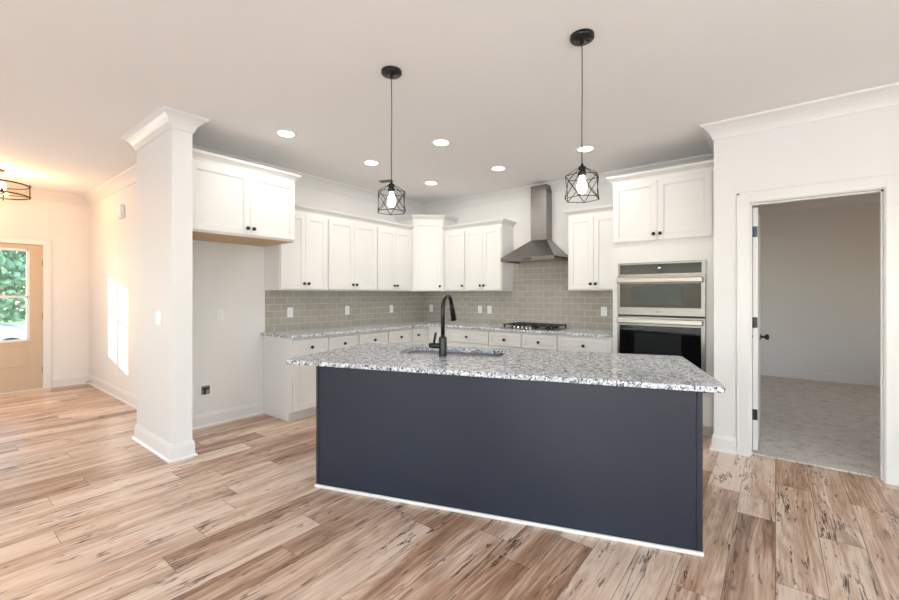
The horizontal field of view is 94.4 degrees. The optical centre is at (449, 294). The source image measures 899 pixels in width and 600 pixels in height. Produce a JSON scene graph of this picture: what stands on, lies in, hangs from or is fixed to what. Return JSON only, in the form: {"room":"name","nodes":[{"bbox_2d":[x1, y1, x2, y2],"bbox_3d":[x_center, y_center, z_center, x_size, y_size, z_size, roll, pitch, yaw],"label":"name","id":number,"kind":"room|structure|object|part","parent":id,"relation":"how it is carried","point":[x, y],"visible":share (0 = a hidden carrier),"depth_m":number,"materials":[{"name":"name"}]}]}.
{"room":"kitchen","nodes":[
{"label":"kitchen","id":0,"kind":"room"},
{"bbox_2d":[0,195,88,387],"bbox_3d":[-7.254,-0.058,4.158,0.150,2.805,5.600,0,0,38],"label":"wall","id":1,"kind":"structure","parent":0,"point":[66,225],"depth_m":6.10,"materials":[{"name":"paint"}]},
{"bbox_2d":[0,243,42,392],"bbox_3d":[-6.083,0.323,5.587,0.064,2.025,0.925,0,0,38],"label":"door","id":2,"kind":"structure","parent":1,"relation":"in","point":[21,360],"depth_m":5.81,"materials":[{"name":"beige paint"}]},
{"bbox_2d":[0,236,51,393],"bbox_3d":[-6.119,0.280,5.603,0.176,2.131,1.087,0,0,38],"label":"door frame","id":3,"kind":"structure","parent":1,"relation":"attached to","point":[47,243],"depth_m":5.94,"materials":[{"name":"white paint"}]},
{"bbox_2d":[89,182,136,395],"bbox_3d":[-4.105,-0.058,5.324,3.670,2.805,0.120,0,0,38],"label":"wall","id":4,"kind":"structure","parent":0,"point":[112,240],"depth_m":5.53,"materials":[{"name":"paint"}]},
{"bbox_2d":[117,204,124,218],"bbox_3d":[-4.140,-1.040,5.242,0.124,0.170,0.053,0,0,38],"label":"door chime","id":5,"kind":"object","parent":4,"relation":"attached to","point":[120,208],"visible":1,"depth_m":5.21,"materials":[{"name":"white plastic"}]},
{"bbox_2d":[53,374,263,463],"bbox_3d":[-3.607,1.276,5.112,4.415,0.138,1.210,0,0,38],"label":"baseboard","id":6,"kind":"structure","parent":4,"relation":"attached to","point":[170,453],"depth_m":4.32,"materials":[{"name":"white paint"}]},
{"bbox_2d":[137,128,191,443],"bbox_3d":[-2.527,-0.058,3.669,0.875,2.805,0.150,0,0,38],"label":"wall column","id":7,"kind":"structure","parent":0,"point":[164,165],"depth_m":3.45,"materials":[{"name":"paint"}]},
{"bbox_2d":[156,311,160,324],"bbox_3d":[-2.462,0.201,3.515,0.115,0.115,0.012,0,0,38],"label":"wall switch","id":8,"kind":"object","parent":7,"relation":"attached to","point":[158,313],"visible":1,"depth_m":3.51,"materials":[{"name":"white plastic"}]},
{"bbox_2d":[192,184,423,414],"bbox_3d":[-1.580,-0.058,5.483,0.110,2.805,3.875,0,0,38],"label":"wall","id":9,"kind":"structure","parent":0,"point":[228,353],"depth_m":4.45,"materials":[{"name":"paint"}]},
{"bbox_2d":[200,383,210,396],"bbox_3d":[-2.474,0.975,4.229,0.029,0.120,0.110,0,0,38],"label":"water supply box","id":10,"kind":"object","parent":9,"relation":"attached to","point":[205,389],"visible":1,"depth_m":4.22,"materials":[{"name":"white plastic"}]},
{"bbox_2d":[216,309,223,320],"bbox_3d":[-2.396,0.217,4.346,0.008,0.115,0.072,0,0,38],"label":"wall outlet","id":11,"kind":"object","parent":9,"relation":"attached to","point":[219,313],"visible":1,"depth_m":4.34,"materials":[{"name":"white plastic"}]},
{"bbox_2d":[192,148,301,246],"bbox_3d":[-2.128,-0.890,4.134,0.680,0.699,1.060,0,0,38],"label":"upper cabinet","id":12,"kind":"object","parent":9,"relation":"attached to","point":[232,203],"visible":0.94,"depth_m":3.90,"materials":[{"name":"white paint"}]},
{"bbox_3d":[-2.057,-0.850,3.747,0.019,0.580,0.514,0,0,38],"label":"door","id":13,"kind":"part","parent":12,"relation":"part of","materials":[{"name":"white paint"}]},
{"bbox_3d":[-2.127,-1.205,4.133,0.675,0.070,1.060,0,0,38],"label":"crown","id":14,"kind":"part","parent":12,"relation":"part of","materials":[{"name":"white paint"}]},
{"bbox_3d":[-1.754,-0.850,4.134,0.019,0.580,0.462,0,0,38],"label":"door","id":15,"kind":"part","parent":12,"relation":"part of","materials":[{"name":"white paint"}]},
{"bbox_2d":[265,211,326,290],"bbox_3d":[-1.767,-0.492,4.858,0.357,0.895,0.620,0,0,38],"label":"upper cabinet","id":16,"kind":"object","parent":9,"relation":"attached to","point":[299,265],"visible":0.92,"depth_m":4.74,"materials":[{"name":"white paint"}]},
{"bbox_3d":[-1.749,-0.485,4.658,0.019,0.850,0.302,0,0,38],"label":"door","id":17,"kind":"part","parent":16,"relation":"part of","materials":[{"name":"white paint"}]},
{"bbox_3d":[-1.565,-0.485,4.894,0.019,0.850,0.290,0,0,38],"label":"door","id":18,"kind":"part","parent":16,"relation":"part of","materials":[{"name":"white paint"}]},
{"bbox_2d":[265,290,423,331],"bbox_3d":[-1.254,0.193,5.802,0.008,0.476,2.729,0,0,38],"label":"tile backsplash","id":19,"kind":"structure","parent":9,"relation":"attached to","point":[311,309],"depth_m":5.50,"materials":[{"name":"grey tile"}]},
{"bbox_2d":[287,307,292,316],"bbox_3d":[-1.901,0.215,4.963,0.008,0.115,0.072,0,0,38],"label":"wall outlet","id":20,"kind":"object","parent":19,"relation":"attached to","point":[290,309],"visible":1,"depth_m":4.96,"materials":[{"name":"white plastic"}]},
{"bbox_2d":[345,306,348,314],"bbox_3d":[-1.381,0.217,5.626,0.008,0.115,0.072,0,0,38],"label":"wall outlet","id":21,"kind":"object","parent":19,"relation":"attached to","point":[346,307],"visible":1,"depth_m":5.62,"materials":[{"name":"white plastic"}]},
{"bbox_2d":[327,217,376,290],"bbox_3d":[-1.333,-0.492,5.412,0.357,0.895,0.784,0,0,38],"label":"upper cabinet","id":22,"kind":"object","parent":9,"relation":"attached to","point":[351,245],"visible":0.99,"depth_m":5.29,"materials":[{"name":"white paint"}]},
{"bbox_3d":[-1.343,-0.485,5.177,0.019,0.850,0.378,0,0,38],"label":"door","id":23,"kind":"part","parent":22,"relation":"part of","materials":[{"name":"white paint"}]},
{"bbox_2d":[295,204,413,230],"bbox_3d":[-1.188,-0.975,5.348,0.056,0.070,2.104,0,0,38],"label":"crown molding","id":24,"kind":"structure","parent":22,"relation":"on","point":[298,207],"depth_m":5.26,"materials":[{"name":"white paint"}]},
{"bbox_3d":[-1.108,-0.485,5.477,0.019,0.850,0.378,0,0,38],"label":"door","id":25,"kind":"part","parent":22,"relation":"part of","materials":[{"name":"white paint"}]},
{"bbox_2d":[376,225,411,290],"bbox_3d":[-0.875,-0.492,5.996,0.357,0.895,0.699,0,0,38],"label":"upper cabinet","id":26,"kind":"object","parent":9,"relation":"attached to","point":[394,245],"visible":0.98,"depth_m":5.88,"materials":[{"name":"white paint"}]},
{"bbox_3d":[-0.875,-0.485,5.774,0.019,0.850,0.324,0,0,38],"label":"door","id":27,"kind":"part","parent":26,"relation":"part of","materials":[{"name":"white paint"}]},
{"bbox_3d":[-0.675,-0.485,6.029,0.019,0.850,0.318,0,0,38],"label":"door","id":28,"kind":"part","parent":26,"relation":"part of","materials":[{"name":"white paint"}]},
{"bbox_2d":[0,0,898,203],"bbox_3d":[-1.620,-1.520,1.986,11.700,0.120,9.430,0,0,38],"label":"ceiling","id":29,"kind":"structure","parent":0,"point":[500,81],"depth_m":2.81,"materials":[{"name":"paint"}]},
{"bbox_2d":[0,169,31,200],"bbox_3d":[-5.291,-1.295,4.856,0.572,0.330,0.572,0,0,38],"label":"ceiling light","id":30,"kind":"object","parent":29,"relation":"attached to","point":[3,187],"visible":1,"depth_m":4.94,"materials":[{"name":"brown metal"}]},
{"bbox_3d":[-5.195,-1.270,4.830,0.060,0.076,0.060,0,0,38],"label":"light bulb","id":31,"kind":"part","parent":30,"relation":"part of","materials":[{"name":"white glass"}]},
{"bbox_3d":[-5.291,-1.285,4.856,0.572,0.310,0.572,0,0,38],"label":"drum frame","id":32,"kind":"part","parent":30,"relation":"part of","materials":[{"name":"brown metal"}]},
{"bbox_2d":[275,129,296,137],"bbox_3d":[-1.485,-1.457,3.780,0.190,0.006,0.190,0,0,38],"label":"recessed light","id":33,"kind":"object","parent":29,"relation":"in","point":[283,133],"visible":1,"depth_m":3.77,"materials":[{"name":"white plastic"}]},
{"bbox_2d":[363,160,379,165],"bbox_3d":[-0.867,-1.457,4.617,0.190,0.006,0.190,0,0,38],"label":"recessed light","id":34,"kind":"object","parent":29,"relation":"in","point":[366,162],"visible":1,"depth_m":4.60,"materials":[{"name":"white plastic"}]},
{"bbox_2d":[378,179,393,182],"bbox_3d":[-0.815,-1.455,5.357,0.180,0.010,0.100,0,0,18],"label":"ceiling vent","id":35,"kind":"object","parent":29,"relation":"in","point":[389,180],"visible":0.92,"depth_m":5.35,"materials":[{"name":"grey metal"}]},
{"bbox_2d":[377,66,405,214],"bbox_3d":[-0.380,-0.998,2.721,0.204,0.924,0.177,0,0,18],"label":"pendant light","id":36,"kind":"object","parent":29,"relation":"hanging from","point":[389,72],"visible":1,"depth_m":2.71,"materials":[{"name":"black metal"}]},
{"bbox_2d":[388,181,394,191],"bbox_3d":[-0.380,-0.704,2.721,0.043,0.068,0.043,0,0,18],"label":"socket","id":37,"kind":"object","parent":36,"relation":"attached to","point":[391,184],"depth_m":2.71,"materials":[{"name":"black metal"}]},
{"bbox_3d":[-0.380,-0.619,2.721,0.056,0.107,0.056,0,0,18],"label":"light bulb","id":38,"kind":"part","parent":36,"relation":"part of","materials":[{"name":"white glass"}]},
{"bbox_3d":[-0.379,-1.075,2.721,0.008,0.710,0.006,0,0,-4],"label":"cord","id":39,"kind":"part","parent":36,"relation":"part of","materials":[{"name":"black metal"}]},
{"bbox_2d":[424,181,437,184],"bbox_3d":[-0.239,-1.457,5.459,0.190,0.006,0.190,0,0,38],"label":"recessed light","id":40,"kind":"object","parent":29,"relation":"in","point":[426,182],"visible":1,"depth_m":5.46,"materials":[{"name":"white plastic"}]},
{"bbox_2d":[431,139,450,145],"bbox_3d":[-0.080,-1.457,4.001,0.190,0.006,0.190,0,0,38],"label":"recessed light","id":41,"kind":"object","parent":29,"relation":"in","point":[437,142],"visible":1,"depth_m":3.99,"materials":[{"name":"white plastic"}]},
{"bbox_2d":[490,166,506,170],"bbox_3d":[0.568,-1.457,4.827,0.190,0.006,0.190,0,0,38],"label":"recessed light","id":42,"kind":"object","parent":29,"relation":"in","point":[495,168],"visible":1,"depth_m":4.82,"materials":[{"name":"white plastic"}]},
{"bbox_2d":[564,28,598,202],"bbox_3d":[0.749,-0.998,2.350,0.204,0.924,0.177,0,0,-5],"label":"pendant light","id":43,"kind":"object","parent":29,"relation":"hanging from","point":[581,37],"visible":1,"depth_m":2.33,"materials":[{"name":"black metal"}]},
{"bbox_2d":[578,163,585,176],"bbox_3d":[0.749,-0.704,2.350,0.043,0.068,0.043,0,0,-5],"label":"socket","id":44,"kind":"object","parent":43,"relation":"attached to","point":[583,168],"depth_m":2.34,"materials":[{"name":"black metal"}]},
{"bbox_3d":[0.749,-0.619,2.350,0.056,0.107,0.056,0,0,-5],"label":"light bulb","id":45,"kind":"part","parent":43,"relation":"part of","materials":[{"name":"white glass"}]},
{"bbox_3d":[0.749,-1.075,2.351,0.008,0.710,0.006,0,0,-27],"label":"cord","id":46,"kind":"part","parent":43,"relation":"part of","materials":[{"name":"black metal"}]},
{"bbox_2d":[576,145,595,151],"bbox_3d":[1.366,-1.457,4.176,0.190,0.006,0.190,0,0,38],"label":"recessed light","id":47,"kind":"object","parent":29,"relation":"in","point":[588,148],"visible":0.98,"depth_m":4.16,"materials":[{"name":"white plastic"}]},
{"bbox_2d":[0,384,898,599],"bbox_3d":[-1.626,1.405,1.979,11.700,0.120,9.410,0,0,38],"label":"floor","id":48,"kind":"structure","parent":0,"point":[88,511],"depth_m":2.33,"materials":[{"name":"brown wood"}]},
{"bbox_2d":[264,333,357,421],"bbox_3d":[-1.586,0.903,4.858,0.632,0.884,0.873,0,0,38],"label":"base cabinet","id":49,"kind":"object","parent":48,"relation":"on","point":[289,389],"visible":0.52,"depth_m":4.51,"materials":[{"name":"white paint"}]},
{"bbox_3d":[-1.504,0.948,4.517,0.019,0.565,0.416,0,0,38],"label":"door","id":50,"kind":"part","parent":49,"relation":"part of","materials":[{"name":"white paint"}]},
{"bbox_3d":[-1.504,0.568,4.517,0.019,0.165,0.416,0,0,38],"label":"drawer","id":51,"kind":"part","parent":49,"relation":"part of","materials":[{"name":"white paint"}]},
{"bbox_3d":[-1.235,0.568,4.860,0.019,0.165,0.417,0,0,38],"label":"drawer","id":52,"kind":"part","parent":49,"relation":"part of","materials":[{"name":"white paint"}]},
{"bbox_2d":[260,320,612,338],"bbox_3d":[-0.013,0.446,4.795,3.201,0.030,2.783,0,0,38],"label":"countertop","id":53,"kind":"structure","parent":49,"relation":"on","point":[304,333],"depth_m":5.09,"materials":[{"name":"stone"}]},
{"bbox_2d":[501,322,567,330],"bbox_3d":[1.068,0.404,5.255,0.690,0.054,0.480,0,0,38],"label":"gas cooktop","id":54,"kind":"object","parent":53,"relation":"in","point":[520,325],"visible":1,"depth_m":5.17,"materials":[{"name":"silver metal"}]},
{"bbox_2d":[358,328,411,343],"bbox_3d":[-1.027,0.903,5.571,0.632,0.884,0.937,0,0,38],"label":"base cabinet","id":55,"kind":"object","parent":48,"relation":"on","point":[396,336],"visible":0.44,"depth_m":5.42,"materials":[{"name":"white paint"}]},
{"bbox_3d":[-0.950,0.568,5.224,0.019,0.165,0.466,0,0,38],"label":"drawer","id":56,"kind":"part","parent":55,"relation":"part of","materials":[{"name":"white paint"}]},
{"bbox_3d":[-0.661,0.568,5.593,0.019,0.165,0.431,0,0,38],"label":"drawer","id":57,"kind":"part","parent":55,"relation":"part of","materials":[{"name":"white paint"}]},
{"bbox_2d":[411,327,425,344],"bbox_3d":[-0.643,0.903,6.061,0.632,0.884,0.305,0,0,38],"label":"base cabinet","id":58,"kind":"object","parent":48,"relation":"on","point":[418,333],"visible":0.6,"depth_m":5.88,"materials":[{"name":"white paint"}]},
{"bbox_3d":[-0.454,0.568,5.858,0.019,0.165,0.200,0,0,38],"label":"drawer","id":59,"kind":"part","parent":58,"relation":"part of","materials":[{"name":"white paint"}]},
{"bbox_3d":[-0.454,0.948,5.858,0.019,0.565,0.200,0,0,38],"label":"door","id":60,"kind":"part","parent":58,"relation":"part of","materials":[{"name":"white paint"}]},
{"bbox_2d":[426,326,446,344],"bbox_3d":[-0.242,0.903,6.342,0.932,0.884,0.627,0,0,38],"label":"base cabinet","id":61,"kind":"object","parent":48,"relation":"on","point":[430,331],"visible":0.02,"depth_m":6.00,"materials":[{"name":"white paint"}]},
{"bbox_2d":[447,328,489,347],"bbox_3d":[0.402,0.903,5.826,0.711,0.884,0.632,0,0,38],"label":"drawer","id":62,"kind":"object","parent":48,"relation":"on","point":[461,337],"visible":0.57,"depth_m":5.59,"materials":[{"name":"white paint"}]},
{"bbox_3d":[0.240,0.948,5.604,0.671,0.565,0.019,0,0,38],"label":"door","id":63,"kind":"part","parent":62,"relation":"part of","materials":[{"name":"white paint"}]},
{"bbox_2d":[489,330,521,348],"bbox_3d":[0.868,0.903,5.461,0.472,0.884,0.632,0,0,38],"label":"drawer","id":64,"kind":"object","parent":48,"relation":"on","point":[497,339],"visible":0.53,"depth_m":5.23,"materials":[{"name":"white paint"}]},
{"bbox_3d":[0.699,0.948,5.245,0.452,0.565,0.019,0,0,38],"label":"door","id":65,"kind":"part","parent":64,"relation":"part of","materials":[{"name":"white paint"}]},
{"bbox_2d":[314,350,703,556],"bbox_3d":[0.355,0.920,3.022,2.375,0.850,1.078,0,0,19],"label":"kitchen island","id":66,"kind":"object","parent":48,"relation":"on","point":[614,463],"visible":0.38,"depth_m":2.44,"materials":[{"name":"blue paint"}]},
{"bbox_3d":[-0.759,0.911,3.385,0.020,0.831,1.013,0,0,19],"label":"panel","id":67,"kind":"part","parent":66,"relation":"part of","materials":[{"name":"blue paint"}]},
{"bbox_2d":[286,343,725,392],"bbox_3d":[0.291,0.480,3.046,2.710,0.030,1.130,0,0,19],"label":"island countertop","id":68,"kind":"structure","parent":66,"relation":"on","point":[669,372],"depth_m":2.74,"materials":[{"name":"stone"}]},
{"bbox_2d":[429,294,456,356],"bbox_3d":[-0.046,0.230,3.270,0.139,0.470,0.314,0,0,19],"label":"kitchen faucet","id":69,"kind":"object","parent":68,"relation":"on","point":[442,345],"visible":1,"depth_m":3.13,"materials":[{"name":"black metal"}]},
{"bbox_3d":[-0.017,0.160,3.233,0.030,0.330,0.234,0,0,19],"label":"spout","id":70,"kind":"part","parent":69,"relation":"part of","materials":[{"name":"black metal"}]},
{"bbox_3d":[0.182,1.335,2.522,2.375,0.020,0.019,0,0,19],"label":"shoe molding","id":71,"kind":"part","parent":66,"relation":"part of","materials":[{"name":"white paint"}]},
{"bbox_3d":[1.455,0.920,2.623,0.026,0.849,1.013,0,0,19],"label":"panel","id":72,"kind":"part","parent":66,"relation":"part of","materials":[{"name":"blue paint"}]},
{"bbox_2d":[522,332,557,350],"bbox_3d":[1.237,0.903,5.171,0.464,0.884,0.632,0,0,38],"label":"drawer","id":73,"kind":"object","parent":48,"relation":"on","point":[533,341],"visible":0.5,"depth_m":4.94,"materials":[{"name":"white paint"}]},
{"bbox_2d":[558,335,612,352],"bbox_3d":[1.663,0.903,4.838,0.616,0.884,0.632,0,0,38],"label":"drawer","id":74,"kind":"object","parent":48,"relation":"on","point":[565,342],"visible":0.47,"depth_m":4.61,"materials":[{"name":"white paint"}]},
{"bbox_2d":[606,159,713,435],"bbox_3d":[2.248,0.052,4.373,0.984,2.585,0.647,0,0,38],"label":"tall cabinet","id":75,"kind":"object","parent":48,"relation":"on","point":[665,214],"visible":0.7,"depth_m":4.08,"materials":[{"name":"white paint"}]},
{"bbox_3d":[1.908,-0.842,4.285,0.422,0.597,0.019,0,0,38],"label":"door","id":76,"kind":"part","parent":75,"relation":"part of","materials":[{"name":"white paint"}]},
{"bbox_3d":[2.248,-1.205,4.373,0.984,0.070,0.647,0,0,38],"label":"crown","id":77,"kind":"part","parent":75,"relation":"part of","materials":[{"name":"white paint"}]},
{"bbox_2d":[617,260,705,392],"bbox_3d":[2.229,0.301,4.316,0.793,1.248,0.615,0,0,38],"label":"oven","id":78,"kind":"object","parent":75,"relation":"in","point":[661,306],"visible":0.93,"depth_m":4.08,"materials":[{"name":"silver metal"}]},
{"bbox_3d":[2.050,0.270,4.101,0.769,0.054,0.055,0,0,38],"label":"handle","id":79,"kind":"part","parent":78,"relation":"part of","materials":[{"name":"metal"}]},
{"bbox_3d":[2.050,-0.140,4.101,0.769,0.054,0.055,0,0,38],"label":"handle","id":80,"kind":"part","parent":78,"relation":"part of","materials":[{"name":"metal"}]},
{"bbox_3d":[2.080,-0.254,4.137,0.735,0.098,0.008,0,0,38],"label":"control panel","id":81,"kind":"part","parent":78,"relation":"part of","materials":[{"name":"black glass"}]},
{"bbox_3d":[2.077,0.556,4.122,0.793,0.658,0.027,0,0,38],"label":"oven door","id":82,"kind":"part","parent":78,"relation":"part of","materials":[{"name":"black glass"}]},
{"bbox_3d":[2.077,0.012,4.122,0.793,0.398,0.027,0,0,38],"label":"microwave door","id":83,"kind":"part","parent":78,"relation":"part of","materials":[{"name":"silver metal"}]},
{"bbox_3d":[2.258,-0.842,4.011,0.462,0.597,0.019,0,0,38],"label":"door","id":84,"kind":"part","parent":75,"relation":"part of","materials":[{"name":"white paint"}]},
{"bbox_3d":[2.091,1.090,4.141,0.886,0.270,0.019,0,0,38],"label":"drawer","id":85,"kind":"part","parent":75,"relation":"part of","materials":[{"name":"white paint"}]},
{"bbox_2d":[424,184,612,253],"bbox_3d":[1.302,-0.058,5.611,4.270,2.805,0.120,0,0,38],"label":"wall","id":86,"kind":"structure","parent":0,"point":[517,210],"depth_m":5.72,"materials":[{"name":"paint"}]},
{"bbox_2d":[395,215,458,291],"bbox_3d":[-0.342,-0.610,6.387,0.718,1.130,0.679,0,0,38],"label":"upper cabinet","id":87,"kind":"object","parent":86,"relation":"attached to","point":[427,232],"visible":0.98,"depth_m":6.18,"materials":[{"name":"white paint"}]},
{"bbox_3d":[-0.332,-1.140,6.279,0.989,0.070,0.292,0,0,-5],"label":"crown","id":88,"kind":"part","parent":87,"relation":"part of","materials":[{"name":"white paint"}]},
{"bbox_3d":[-0.318,-0.568,6.185,0.401,1.015,0.019,0,0,-3],"label":"door","id":89,"kind":"part","parent":87,"relation":"part of","materials":[{"name":"white paint"}]},
{"bbox_2d":[444,229,465,290],"bbox_3d":[0.154,-0.492,6.201,0.395,0.895,0.357,0,0,38],"label":"upper cabinet","id":90,"kind":"object","parent":86,"relation":"attached to","point":[454,240],"visible":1,"depth_m":6.08,"materials":[{"name":"white paint"}]},
{"bbox_2d":[442,218,516,230],"bbox_3d":[0.413,-0.975,5.996,1.056,0.070,0.360,0,0,38],"label":"crown molding","id":91,"kind":"structure","parent":86,"relation":"attached to","point":[502,221],"depth_m":5.80,"materials":[{"name":"white paint"}]},
{"bbox_2d":[466,225,512,290],"bbox_3d":[0.548,-0.492,5.892,0.604,0.895,0.357,0,0,38],"label":"upper cabinet","id":92,"kind":"object","parent":86,"relation":"attached to","point":[485,246],"visible":0.99,"depth_m":5.75,"materials":[{"name":"white paint"}]},
{"bbox_3d":[0.348,-0.485,5.875,0.286,0.850,0.019,0,0,38],"label":"door","id":93,"kind":"part","parent":92,"relation":"part of","materials":[{"name":"white paint"}]},
{"bbox_3d":[0.578,-0.485,5.695,0.290,0.850,0.019,0,0,38],"label":"door","id":94,"kind":"part","parent":92,"relation":"part of","materials":[{"name":"white paint"}]},
{"bbox_2d":[424,254,612,329],"bbox_3d":[0.847,-0.042,5.885,3.196,0.946,0.008,0,0,38],"label":"tile backsplash","id":95,"kind":"structure","parent":86,"relation":"attached to","point":[540,293],"depth_m":5.64,"materials":[{"name":"grey tile"}]},
{"bbox_2d":[487,306,491,313],"bbox_3d":[0.583,0.225,6.081,0.072,0.115,0.008,0,0,38],"label":"wall outlet","id":96,"kind":"object","parent":95,"relation":"attached to","point":[489,308],"visible":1,"depth_m":6.08,"materials":[{"name":"white plastic"}]},
{"bbox_2d":[601,307,606,315],"bbox_3d":[1.880,0.210,5.066,0.072,0.115,0.008,0,0,38],"label":"wall outlet","id":97,"kind":"object","parent":95,"relation":"attached to","point":[603,309],"visible":1,"depth_m":5.06,"materials":[{"name":"white plastic"}]},
{"bbox_2d":[500,184,567,263],"bbox_3d":[1.101,-0.920,5.362,0.740,1.000,0.500,0,0,38],"label":"range hood","id":98,"kind":"object","parent":86,"relation":"attached to","point":[541,247],"visible":0.97,"depth_m":5.38,"materials":[{"name":"silver metal"}]},
{"bbox_2d":[562,204,612,290],"bbox_3d":[1.730,-0.527,4.964,0.666,0.965,0.360,0,0,38],"label":"upper cabinet","id":99,"kind":"object","parent":86,"relation":"attached to","point":[590,236],"depth_m":4.85,"materials":[{"name":"white paint"}]},
{"bbox_3d":[1.557,-0.485,4.928,0.302,0.850,0.019,0,0,38],"label":"door","id":100,"kind":"part","parent":99,"relation":"part of","materials":[{"name":"white paint"}]},
{"bbox_3d":[1.789,-0.485,4.746,0.282,0.850,0.019,0,0,38],"label":"door","id":101,"kind":"part","parent":99,"relation":"part of","materials":[{"name":"white paint"}]},
{"bbox_2d":[714,104,898,437],"bbox_3d":[4.033,-0.058,2.894,3.620,2.805,1.030,0,0,38],"label":"wall","id":102,"kind":"structure","parent":0,"point":[864,144],"depth_m":3.38,"materials":[{"name":"paint"}]},
{"bbox_2d":[0,82,898,213],"bbox_3d":[-1.610,-1.397,1.998,11.400,0.125,9.160,0,0,38],"label":"trim","id":103,"kind":"structure","parent":102,"relation":"attached to","point":[164,118],"depth_m":3.76,"materials":[{"name":"white paint"}]},
{"bbox_2d":[752,207,768,450],"bbox_3d":[2.822,0.295,3.819,0.177,2.060,0.767,0,0,38],"label":"door","id":104,"kind":"structure","parent":102,"relation":"in","point":[756,335],"depth_m":3.53,"materials":[{"name":"white paint"}]},
{"bbox_3d":[3.063,0.415,4.041,0.071,0.060,0.059,0,0,38],"label":"knob","id":105,"kind":"part","parent":104,"relation":"part of","materials":[{"name":"black metal"}]},
{"bbox_2d":[737,174,898,485],"bbox_3d":[2.828,0.249,3.248,0.959,2.191,0.132,0,0,38],"label":"door frame","id":106,"kind":"structure","parent":102,"relation":"attached to","point":[891,182],"depth_m":3.02,"materials":[{"name":"white paint"}]},
{"bbox_2d":[752,202,879,376],"bbox_3d":[4.940,-0.058,4.441,3.140,2.805,4.355,0,0,38],"label":"wall","id":107,"kind":"structure","parent":0,"point":[820,267],"depth_m":6.42,"materials":[{"name":"paint"}]},
{"bbox_2d":[709,366,879,454],"bbox_3d":[4.799,1.270,4.383,3.050,0.150,4.380,0,0,38],"label":"baseboard","id":108,"kind":"structure","parent":107,"relation":"attached to","point":[767,371],"depth_m":6.25,"materials":[{"name":"white paint"}]},
{"bbox_2d":[752,193,879,213],"bbox_3d":[4.903,-1.397,4.394,2.900,0.125,4.235,0,0,38],"label":"trim","id":109,"kind":"structure","parent":107,"relation":"attached to","point":[872,197],"depth_m":6.40,"materials":[{"name":"white paint"}]},
{"bbox_2d":[752,375,879,478],"bbox_3d":[4.891,1.339,4.378,2.900,0.012,4.275,0,0,38],"label":"floor","id":110,"kind":"structure","parent":0,"point":[824,424],"depth_m":4.29,"materials":[{"name":"grey carpet"}]},
{"label":"outside","id":111,"kind":"structure","parent":0,"visible":0},
{"bbox_2d":[0,310,25,325],"bbox_3d":[-30.840,1.995,24.158,61.650,0.200,90.000,0,0,38],"label":"ground","id":112,"kind":"structure","parent":111,"point":[9,321],"depth_m":27.94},
{"bbox_2d":[0,251,25,307],"bbox_3d":[-17.604,-2.326,19.542,7.358,8.449,5.342,0,0,38],"label":"leafy tree","id":113,"kind":"object","parent":112,"relation":"on","point":[23,251],"visible":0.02,"depth_m":19.31,"materials":[{"name":"green plant"}]},
{"bbox_2d":[0,250,25,322],"bbox_3d":[-17.251,-1.018,14.750,5.336,5.833,5.540,0,0,38],"label":"leafy tree","id":114,"kind":"object","parent":112,"relation":"on","point":[13,273],"visible":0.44,"depth_m":14.51,"materials":[{"name":"green plant"}]},
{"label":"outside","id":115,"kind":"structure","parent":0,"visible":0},
{"bbox_3d":[-14.931,1.885,12.966,12.500,0.020,18.000,0,0,38],"label":"driveway","id":116,"kind":"object","parent":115,"visible":0},
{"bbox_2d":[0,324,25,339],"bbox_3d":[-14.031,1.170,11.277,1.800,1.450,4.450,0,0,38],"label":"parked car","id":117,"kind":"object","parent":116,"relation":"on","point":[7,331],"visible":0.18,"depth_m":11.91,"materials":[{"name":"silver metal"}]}
]}

